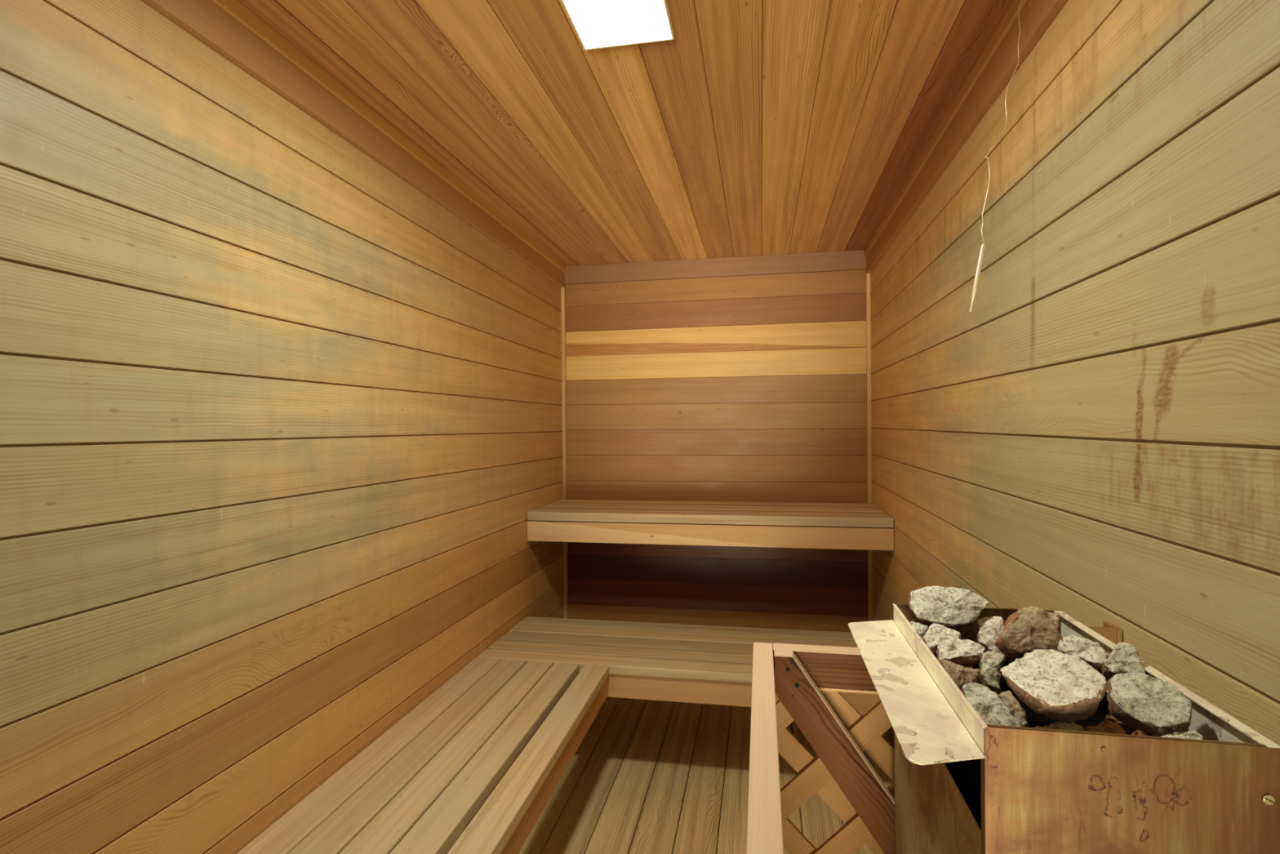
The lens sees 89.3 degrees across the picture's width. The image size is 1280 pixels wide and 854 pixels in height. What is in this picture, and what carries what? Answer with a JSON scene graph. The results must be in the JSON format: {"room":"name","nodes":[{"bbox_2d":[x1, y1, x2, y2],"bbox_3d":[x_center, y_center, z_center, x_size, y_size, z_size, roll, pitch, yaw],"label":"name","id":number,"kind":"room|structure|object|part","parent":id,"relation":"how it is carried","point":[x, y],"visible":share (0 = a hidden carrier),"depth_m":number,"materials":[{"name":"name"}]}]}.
{"room":"sauna","nodes":[
{"label":"sauna","id":0,"kind":"room"},
{"bbox_2d":[0,0,564,853],"bbox_3d":[-0.790,0.225,1.560,0.022,2.175,4.016,0,0,11],"label":"wall","id":1,"kind":"structure","parent":0,"point":[281,426],"depth_m":1.28,"materials":[{"name":"brown wood"}]},
{"bbox_2d":[142,0,564,287],"bbox_3d":[-0.780,-0.801,1.545,0.018,0.114,3.998,0,0,11],"label":"trim","id":2,"kind":"structure","parent":1,"relation":"attached to","point":[205,20],"depth_m":1.57,"materials":[{"name":"brown wood"}]},
{"bbox_2d":[211,0,565,272],"bbox_3d":[-0.767,-0.840,1.542,0.009,0.036,3.998,0,0,11],"label":"trim","id":3,"kind":"structure","parent":1,"relation":"attached to","point":[234,8],"depth_m":1.68,"materials":[{"name":"brown wood"}]},
{"bbox_2d":[527,498,893,550],"bbox_3d":[0.311,0.447,3.058,1.587,0.134,0.508,0,0,11],"label":"bench","id":4,"kind":"object","parent":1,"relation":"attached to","point":[837,526],"visible":1,"depth_m":2.84,"materials":[{"name":"brown wood"}]},
{"bbox_2d":[237,0,1013,266],"bbox_3d":[0.002,-0.876,1.409,1.700,0.024,4.018,0,0,11],"label":"ceiling","id":5,"kind":"structure","parent":0,"point":[764,127],"depth_m":1.74,"materials":[{"name":"brown wood"}]},
{"bbox_2d":[560,0,674,50],"bbox_3d":[-0.065,-0.856,1.230,0.204,0.014,0.430,0,0,11],"label":"recessed light","id":6,"kind":"object","parent":5,"relation":"in","point":[597,24],"visible":1,"depth_m":1.36,"materials":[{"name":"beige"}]},
{"bbox_2d":[463,694,894,853],"bbox_3d":[0.057,1.316,1.408,1.717,0.040,4.018,0,0,11],"label":"floor","id":7,"kind":"structure","parent":0,"point":[646,776],"depth_m":2.33,"materials":[{"name":"brown wood"}]},
{"bbox_2d":[236,657,608,853],"bbox_3d":[-0.612,1.082,1.015,0.511,0.440,2.762,0,0,11],"label":"bench","id":8,"kind":"object","parent":7,"relation":"on","point":[416,788],"visible":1,"depth_m":1.62,"materials":[{"name":"brown wood"}]},
{"bbox_2d":[476,616,880,762],"bbox_3d":[0.217,1.072,2.530,1.587,0.440,0.522,0,0,11],"label":"bench","id":9,"kind":"object","parent":7,"relation":"on","point":[712,664],"visible":0.41,"depth_m":2.46,"materials":[{"name":"brown wood"}]},
{"bbox_3d":[0.905,1.121,2.526,0.038,0.332,0.090,0,0,11],"label":"leg","id":10,"kind":"part","parent":9,"relation":"part of","materials":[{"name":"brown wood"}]},
{"bbox_2d":[746,642,894,853],"bbox_3d":[0.424,0.844,0.824,0.553,0.901,0.648,0,0,11],"label":"guard","id":11,"kind":"object","parent":7,"relation":"on","point":[807,680],"visible":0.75,"depth_m":1.11,"materials":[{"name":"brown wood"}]},
{"bbox_3d":[0.166,0.413,0.870,0.034,0.034,0.648,0,0,11],"label":"rail","id":12,"kind":"part","parent":11,"relation":"part of","materials":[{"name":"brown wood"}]},
{"bbox_3d":[0.495,0.425,1.120,0.518,0.060,0.036,0,0,11],"label":"rail","id":13,"kind":"part","parent":11,"relation":"part of","materials":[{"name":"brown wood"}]},
{"bbox_3d":[0.496,0.855,1.113,0.517,0.788,0.018,0,0,11],"label":"lattice panel","id":14,"kind":"part","parent":11,"relation":"part of","materials":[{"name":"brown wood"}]},
{"bbox_2d":[564,269,871,632],"bbox_3d":[0.369,0.211,3.379,1.627,2.175,0.022,0,0,11],"label":"wall","id":15,"kind":"structure","parent":0,"point":[751,388],"depth_m":3.36,"materials":[{"name":"brown wood"}]},
{"bbox_2d":[560,287,568,618],"bbox_3d":[-0.407,0.271,3.503,0.019,2.046,0.019,0,0,11],"label":"trim","id":16,"kind":"structure","parent":15,"relation":"attached to","point":[562,289],"depth_m":3.49,"materials":[{"name":"brown wood"}]},
{"bbox_2d":[564,249,866,284],"bbox_3d":[0.358,-0.824,3.357,1.555,0.095,0.018,0,0,11],"label":"trim","id":17,"kind":"structure","parent":15,"relation":"attached to","point":[846,260],"depth_m":3.34,"materials":[{"name":"brown wood"}]},
{"bbox_2d":[866,273,872,621],"bbox_3d":[1.139,0.261,3.215,0.019,2.044,0.019,0,0,11],"label":"trim","id":18,"kind":"structure","parent":15,"relation":"attached to","point":[868,275],"depth_m":3.21,"materials":[{"name":"brown wood"}]},
{"bbox_2d":[870,0,1279,746],"bbox_3d":[0.796,0.213,1.264,0.022,2.175,4.016,0,0,11],"label":"wall","id":19,"kind":"structure","parent":0,"point":[1095,441],"depth_m":1.00,"materials":[{"name":"brown wood"}]},
{"bbox_2d":[864,0,1027,257],"bbox_3d":[0.753,-0.851,1.259,0.009,0.036,3.998,0,0,11],"label":"trim","id":20,"kind":"structure","parent":19,"relation":"attached to","point":[1011,15],"depth_m":1.69,"materials":[{"name":"brown wood"}]},
{"bbox_2d":[866,0,1066,273],"bbox_3d":[0.766,-0.811,1.257,0.018,0.116,3.998,0,0,11],"label":"trim","id":21,"kind":"structure","parent":19,"relation":"attached to","point":[1036,16],"depth_m":1.58,"materials":[{"name":"brown wood"}]},
{"bbox_2d":[969,0,1022,311],"bbox_3d":[0.705,-0.534,1.282,0.102,0.610,0.009,0,0,11],"label":"probe","id":22,"kind":"object","parent":19,"relation":"hanging from","point":[983,246],"visible":1,"depth_m":1.28,"materials":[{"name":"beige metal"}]},
{"bbox_2d":[848,603,1279,853],"bbox_3d":[0.502,0.644,0.827,0.398,0.700,0.478,0,0,11],"label":"heater","id":23,"kind":"object","parent":19,"relation":"attached to","point":[964,784],"visible":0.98,"depth_m":0.63,"materials":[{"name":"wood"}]},
{"bbox_2d":[848,619,985,764],"bbox_3d":[0.342,0.325,0.856,0.076,0.002,0.478,0,0,11],"label":"flap","id":24,"kind":"object","parent":23,"relation":"attached to","point":[927,730],"depth_m":0.77,"materials":[{"name":"metal"}]},
{"bbox_2d":[910,621,928,639],"bbox_3d":[0.432,0.321,1.002,0.027,0.039,0.031,0,0,11],"label":"rock","id":25,"kind":"object","parent":23,"relation":"in","point":[920,628],"visible":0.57,"depth_m":0.99,"materials":[{"name":"grey stone"}]},
{"bbox_3d":[0.386,0.701,0.866,0.002,0.587,0.434,0,0,11],"label":"panel","id":26,"kind":"part","parent":23,"relation":"part of","materials":[{"name":"wood"}]},
{"bbox_2d":[922,622,960,653],"bbox_3d":[0.438,0.311,0.945,0.053,0.047,0.051,0,0,11],"label":"rock","id":27,"kind":"object","parent":23,"relation":"in","point":[935,633],"visible":0.66,"depth_m":0.93,"materials":[{"name":"stone"}]},
{"bbox_2d":[908,585,988,628],"bbox_3d":[0.480,0.283,1.012,0.111,0.066,0.066,0,0,11],"label":"rock","id":28,"kind":"object","parent":23,"relation":"in","point":[950,607],"visible":0.99,"depth_m":1.00,"materials":[{"name":"stone"}]},
{"bbox_2d":[938,659,981,689],"bbox_3d":[0.425,0.329,0.859,0.051,0.041,0.045,0,0,11],"label":"rock","id":29,"kind":"object","parent":23,"relation":"on","point":[961,675],"visible":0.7,"depth_m":0.84,"materials":[{"name":"beige stone"}]},
{"bbox_2d":[936,638,985,667],"bbox_3d":[0.440,0.315,0.892,0.062,0.042,0.037,0,0,11],"label":"rock","id":30,"kind":"object","parent":23,"relation":"in","point":[963,652],"visible":0.88,"depth_m":0.88,"materials":[{"name":"stone"}]},
{"bbox_3d":[0.548,0.643,1.054,0.253,0.700,0.004,0,0,11],"label":"panel","id":31,"kind":"part","parent":23,"relation":"part of","materials":[{"name":"metal"}]},
{"bbox_2d":[976,615,997,633],"bbox_3d":[0.534,0.306,0.994,0.034,0.034,0.031,0,0,11],"label":"rock","id":32,"kind":"object","parent":23,"relation":"in","point":[980,622],"visible":0.24,"depth_m":0.99,"materials":[{"name":"stone"}]},
{"bbox_2d":[960,682,1021,726],"bbox_3d":[0.382,0.312,0.705,0.047,0.051,0.061,0,0,11],"label":"rock","id":33,"kind":"object","parent":23,"relation":"in","point":[991,708],"visible":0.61,"depth_m":0.70,"materials":[{"name":"grey stone"}]},
{"bbox_2d":[978,650,1005,694],"bbox_3d":[0.441,0.311,0.813,0.028,0.055,0.050,0,0,37],"label":"rock","id":34,"kind":"object","parent":23,"relation":"in","point":[990,664],"visible":0.93,"depth_m":0.81,"materials":[{"name":"grey stone"}]},
{"bbox_2d":[977,616,1009,661],"bbox_3d":[0.495,0.299,0.911,0.040,0.061,0.053,0,0,11],"label":"rock","id":35,"kind":"object","parent":23,"relation":"in","point":[991,629],"visible":0.68,"depth_m":0.91,"materials":[{"name":"stone"}]},
{"bbox_2d":[998,690,1029,727],"bbox_3d":[0.414,0.321,0.722,0.022,0.049,0.053,0,0,11],"label":"rock","id":36,"kind":"object","parent":23,"relation":"on","point":[1014,706],"visible":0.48,"depth_m":0.71,"materials":[{"name":"beige stone"}]},
{"bbox_2d":[994,605,1061,660],"bbox_3d":[0.528,0.285,0.890,0.076,0.080,0.066,0,0,11],"label":"rock","id":37,"kind":"object","parent":23,"relation":"on","point":[1029,628],"visible":0.91,"depth_m":0.87,"materials":[{"name":"beige stone"}]},
{"bbox_2d":[1046,611,1059,630],"bbox_3d":[0.625,0.301,0.983,0.024,0.041,0.039,0,0,15],"label":"rock","id":38,"kind":"object","parent":23,"relation":"in","point":[1055,617],"visible":0.34,"depth_m":0.98,"materials":[{"name":"beige stone"}]},
{"bbox_2d":[1035,721,1084,731],"bbox_3d":[0.433,0.319,0.671,0.052,0.032,0.025,0,0,11],"label":"rock","id":39,"kind":"object","parent":23,"relation":"in","point":[1057,725],"visible":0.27,"depth_m":0.67,"materials":[{"name":"beige stone"}]},
{"bbox_2d":[1000,648,1108,723],"bbox_3d":[0.444,0.278,0.695,0.098,0.057,0.086,0,0,-16],"label":"rock","id":40,"kind":"object","parent":39,"relation":"on","point":[1057,685],"visible":1,"depth_m":0.68,"materials":[{"name":"stone"}]},
{"bbox_2d":[1056,635,1107,674],"bbox_3d":[0.578,0.302,0.849,0.058,0.050,0.045,0,0,38],"label":"rock","id":41,"kind":"object","parent":23,"relation":"in","point":[1091,652],"visible":0.71,"depth_m":0.84,"materials":[{"name":"stone"}]},
{"bbox_2d":[1084,720,1127,733],"bbox_3d":[0.485,0.325,0.678,0.041,0.035,0.028,0,0,11],"label":"rock","id":42,"kind":"object","parent":23,"relation":"in","point":[1107,726],"visible":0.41,"depth_m":0.67,"materials":[{"name":"orange stone"}]},
{"bbox_2d":[1103,714,1128,732],"bbox_3d":[0.547,0.339,0.743,0.023,0.026,0.027,0,0,40],"label":"rock","id":43,"kind":"object","parent":23,"relation":"on","point":[1108,717],"visible":0.23,"depth_m":0.73,"materials":[{"name":"orange stone"}]},
{"bbox_2d":[1101,641,1146,680],"bbox_3d":[0.600,0.296,0.810,0.047,0.053,0.054,0,0,11],"label":"rock","id":44,"kind":"object","parent":23,"relation":"on","point":[1124,658],"visible":0.8,"depth_m":0.80,"materials":[{"name":"grey stone"}]},
{"bbox_3d":[0.468,0.645,0.623,0.253,0.700,0.012,0,0,11],"label":"panel","id":45,"kind":"part","parent":23,"relation":"part of","materials":[{"name":"wood"}]},
{"bbox_2d":[1130,728,1148,735],"bbox_3d":[0.529,0.330,0.687,0.018,0.018,0.016,0,0,11],"label":"rock","id":46,"kind":"object","parent":23,"relation":"in","point":[1140,732],"visible":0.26,"depth_m":0.69,"materials":[{"name":"orange stone"}]},
{"bbox_2d":[1106,672,1191,736],"bbox_3d":[0.554,0.307,0.708,0.074,0.061,0.072,0,0,40],"label":"rock","id":47,"kind":"object","parent":23,"relation":"in","point":[1155,706],"visible":0.92,"depth_m":0.70,"materials":[{"name":"grey stone"}]},
{"bbox_3d":[0.626,0.643,0.815,0.012,0.700,0.446,0,0,11],"label":"panel","id":48,"kind":"part","parent":23,"relation":"part of","materials":[{"name":"metal"}]},
{"bbox_2d":[1162,730,1203,739],"bbox_3d":[0.534,0.315,0.645,0.047,0.029,0.026,0,0,11],"label":"rock","id":49,"kind":"object","parent":23,"relation":"in","point":[1190,734],"visible":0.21,"depth_m":0.64,"materials":[{"name":"stone"}]}
]}

